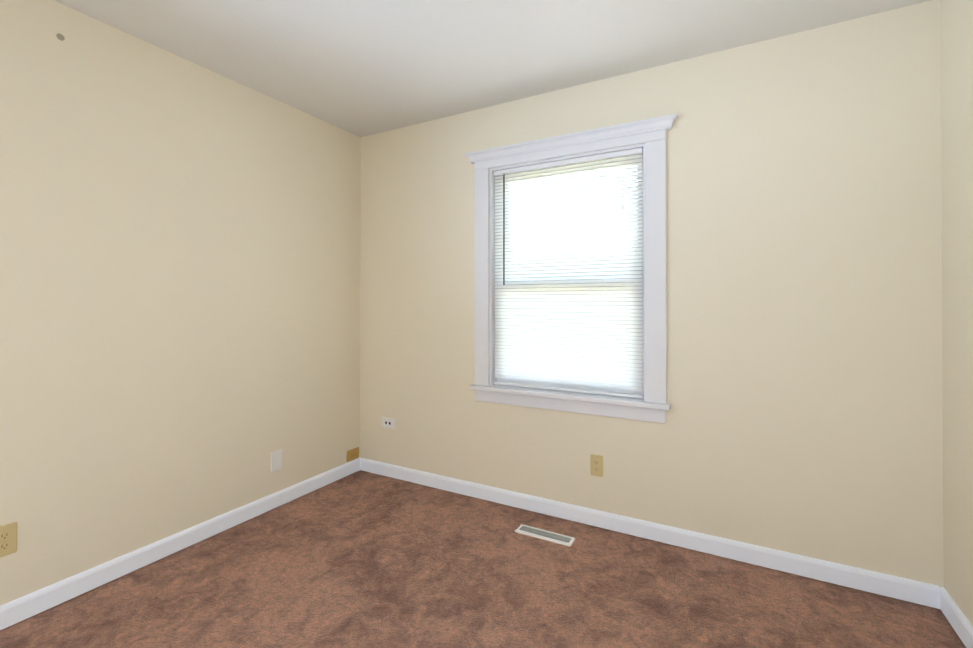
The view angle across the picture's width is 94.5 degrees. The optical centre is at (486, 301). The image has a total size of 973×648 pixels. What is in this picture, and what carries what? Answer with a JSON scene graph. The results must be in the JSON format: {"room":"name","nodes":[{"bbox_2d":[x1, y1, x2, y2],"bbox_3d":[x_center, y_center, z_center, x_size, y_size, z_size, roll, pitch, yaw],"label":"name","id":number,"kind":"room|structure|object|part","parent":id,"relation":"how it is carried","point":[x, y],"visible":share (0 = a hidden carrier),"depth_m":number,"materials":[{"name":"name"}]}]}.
{"room":"empty bedroom","nodes":[
{"label":"empty bedroom","id":0,"kind":"room"},
{"bbox_2d":[0,0,360,605],"bbox_3d":[-1.757,0.007,1.940,0.150,2.440,3.708,0,0,29],"label":"wall","id":1,"kind":"structure","parent":0,"point":[180,265],"depth_m":2.12,"materials":[{"name":"beige paint"}]},
{"bbox_2d":[0,522,16,557],"bbox_3d":[-1.805,0.896,1.684,0.008,0.115,0.070,0,0,29],"label":"outlet","id":2,"kind":"object","parent":1,"relation":"attached to","point":[12,529],"depth_m":1.69,"materials":[{"name":"beige plastic"}]},
{"bbox_3d":[-1.803,0.896,1.683,0.003,0.066,0.034,0,0,29],"label":"electrical outlet receptacles on the left wall","id":3,"kind":"part","parent":2,"relation":"part of","materials":[{"name":"beige plastic"}]},
{"bbox_2d":[56,33,64,40],"bbox_3d":[-1.732,-1.076,1.831,0.004,0.025,0.026,0,0,29],"label":"anchor","id":4,"kind":"object","parent":1,"relation":"attached to","point":[60,37],"visible":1,"depth_m":1.83,"materials":[{"name":"beige plastic"}]},
{"bbox_2d":[0,458,360,629],"bbox_3d":[-1.712,1.177,1.846,0.014,0.085,3.298,0,0,29],"label":"baseboard","id":5,"kind":"structure","parent":1,"relation":"attached to","point":[15,611],"depth_m":2.10,"materials":[{"name":"white wood"}]},
{"bbox_2d":[271,450,281,471],"bbox_3d":[-1.254,0.953,2.689,0.006,0.117,0.072,0,0,29],"label":"electrical outlet plate","id":6,"kind":"object","parent":1,"relation":"attached to","point":[276,460],"visible":1,"depth_m":2.69,"materials":[{"name":"white plastic"}]},
{"bbox_2d":[347,447,358,461],"bbox_3d":[-0.942,1.097,3.221,0.040,0.078,0.118,0,0,29],"label":"outlet plate","id":7,"kind":"object","parent":1,"relation":"attached to","point":[352,454],"visible":1,"depth_m":3.21,"materials":[{"name":"gold metal"}]},
{"bbox_2d":[0,470,965,647],"bbox_3d":[-0.321,1.274,1.144,3.428,0.100,3.708,0,0,29],"label":"floor","id":8,"kind":"structure","parent":0,"point":[361,559],"depth_m":1.89,"materials":[{"name":"carpet"}]},
{"bbox_2d":[515,524,574,546],"bbox_3d":[0.306,1.225,2.365,0.305,0.009,0.082,0,0,29],"label":"air vent register","id":9,"kind":"object","parent":8,"relation":"on","point":[546,535],"visible":1,"depth_m":2.36,"materials":[{"name":"white metal"}]},
{"bbox_2d":[519,526,571,542],"bbox_3d":[0.306,1.224,2.365,0.281,0.006,0.054,0,0,29],"label":"grille","id":10,"kind":"object","parent":9,"relation":"attached to","point":[527,530],"depth_m":2.36,"materials":[{"name":"grey metal"}]},
{"bbox_2d":[54,0,930,136],"bbox_3d":[-0.321,-1.276,1.157,3.428,0.120,3.708,0,0,29],"label":"ceiling","id":11,"kind":"structure","parent":0,"point":[361,68],"depth_m":2.09,"materials":[{"name":"white paint"}]},
{"bbox_2d":[360,0,943,587],"bbox_3d":[0.509,0.011,2.662,3.128,2.440,0.260,0,0,29],"label":"wall","id":12,"kind":"structure","parent":0,"point":[804,414],"depth_m":2.12,"materials":[{"name":"beige paint"}]},
{"bbox_2d":[382,417,394,428],"bbox_3d":[-0.692,0.854,3.165,0.115,0.070,0.007,0,0,29],"label":"outlet","id":13,"kind":"object","parent":12,"relation":"attached to","point":[388,422],"visible":1,"depth_m":3.16,"materials":[{"name":"white plastic"}]},
{"bbox_2d":[490,144,645,400],"bbox_3d":[0.494,-0.135,2.688,0.922,1.372,0.290,0,0,29],"label":"liner","id":14,"kind":"object","parent":12,"relation":"attached to","point":[493,379],"visible":0.25,"depth_m":2.77,"materials":[{"name":"white wood"}]},
{"bbox_2d":[494,148,642,175],"bbox_3d":[0.437,-0.795,2.586,0.882,0.026,0.028,0,0,29],"label":"blind headrail","id":15,"kind":"object","parent":14,"relation":"attached to","point":[630,152],"visible":1,"depth_m":2.55,"materials":[{"name":"white plastic"}]},
{"bbox_2d":[503,173,504,284],"bbox_3d":[0.107,-0.441,2.744,0.009,0.685,0.012,0,0,29],"label":"tilt wand","id":16,"kind":"object","parent":15,"relation":"hanging from","point":[504,229],"visible":0.94,"depth_m":2.74,"materials":[{"name":"grey plastic"}]},
{"bbox_2d":[494,154,642,390],"bbox_3d":[0.437,-0.155,2.583,0.878,1.252,0.013,0,0,29],"label":"window blind slats","id":17,"kind":"object","parent":15,"relation":"hanging from","point":[567,319],"visible":0.9,"depth_m":2.55,"materials":[{"name":"white plastic"}]},
{"bbox_2d":[622,155,622,204],"bbox_3d":[0.727,-0.144,2.405,0.005,1.276,0.014,0,0,-13],"label":"blind cord","id":18,"kind":"object","parent":15,"relation":"hanging from","point":[622,191],"depth_m":2.40,"materials":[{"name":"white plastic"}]},
{"bbox_2d":[469,384,670,410],"bbox_3d":[0.449,0.532,2.601,1.162,0.027,0.200,0,0,29],"label":"window sill","id":19,"kind":"structure","parent":12,"relation":"attached to","point":[587,397],"depth_m":2.50,"materials":[{"name":"white wood"}]},
{"bbox_2d":[464,114,677,422],"bbox_3d":[0.445,-0.153,2.598,1.232,1.544,0.195,0,0,29],"label":"window","id":20,"kind":"structure","parent":12,"relation":"in","point":[650,133],"depth_m":2.45,"materials":[{"name":"white wood"}]},
{"bbox_3d":[0.437,0.501,2.580,0.882,0.014,0.022,0,0,29],"label":"window blind bottom rail","id":21,"kind":"part","parent":20,"relation":"part of","materials":[{"name":"white plastic"}]},
{"bbox_3d":[0.421,0.582,2.550,1.114,0.073,0.017,0,0,29],"label":"window apron","id":22,"kind":"part","parent":20,"relation":"part of","materials":[{"name":"white wood"}]},
{"bbox_3d":[0.467,0.196,2.636,0.898,0.645,0.032,0,0,29],"label":"window sash","id":23,"kind":"part","parent":20,"relation":"part of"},
{"bbox_3d":[0.484,-0.446,2.671,0.898,0.727,0.032,0,0,29],"label":"window sash","id":24,"kind":"part","parent":20,"relation":"part of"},
{"bbox_3d":[0.484,-0.441,2.671,0.802,0.645,0.004,0,0,29],"label":"sash glass","id":25,"kind":"part","parent":20,"relation":"part of","materials":[{"name":"glass"}]},
{"bbox_2d":[590,454,602,476],"bbox_3d":[0.601,0.895,2.454,0.070,0.115,0.008,0,0,29],"label":"outlet","id":26,"kind":"object","parent":12,"relation":"attached to","point":[593,465],"depth_m":2.45,"materials":[{"name":"beige plastic"}]},
{"bbox_3d":[0.600,0.895,2.452,0.034,0.066,0.003,0,0,29],"label":"electrical outlet receptacles on the back wall","id":27,"kind":"part","parent":26,"relation":"part of","materials":[{"name":"beige plastic"}]},
{"bbox_2d":[360,458,939,608],"bbox_3d":[0.443,1.181,2.536,3.100,0.085,0.014,0,0,29],"label":"baseboard","id":28,"kind":"structure","parent":12,"relation":"attached to","point":[912,591],"depth_m":2.22,"materials":[{"name":"white wood"}]},
{"bbox_2d":[941,0,972,625],"bbox_3d":[1.116,0.000,0.361,0.150,2.440,3.708,0,0,29],"label":"wall","id":29,"kind":"structure","parent":0,"point":[957,159],"depth_m":1.67,"materials":[{"name":"beige paint"}]},
{"bbox_2d":[940,587,972,647],"bbox_3d":[1.018,1.170,0.347,0.014,0.085,3.298,0,0,29],"label":"baseboard","id":30,"kind":"structure","parent":29,"relation":"attached to","point":[959,622],"depth_m":1.65,"materials":[{"name":"white wood"}]}
]}

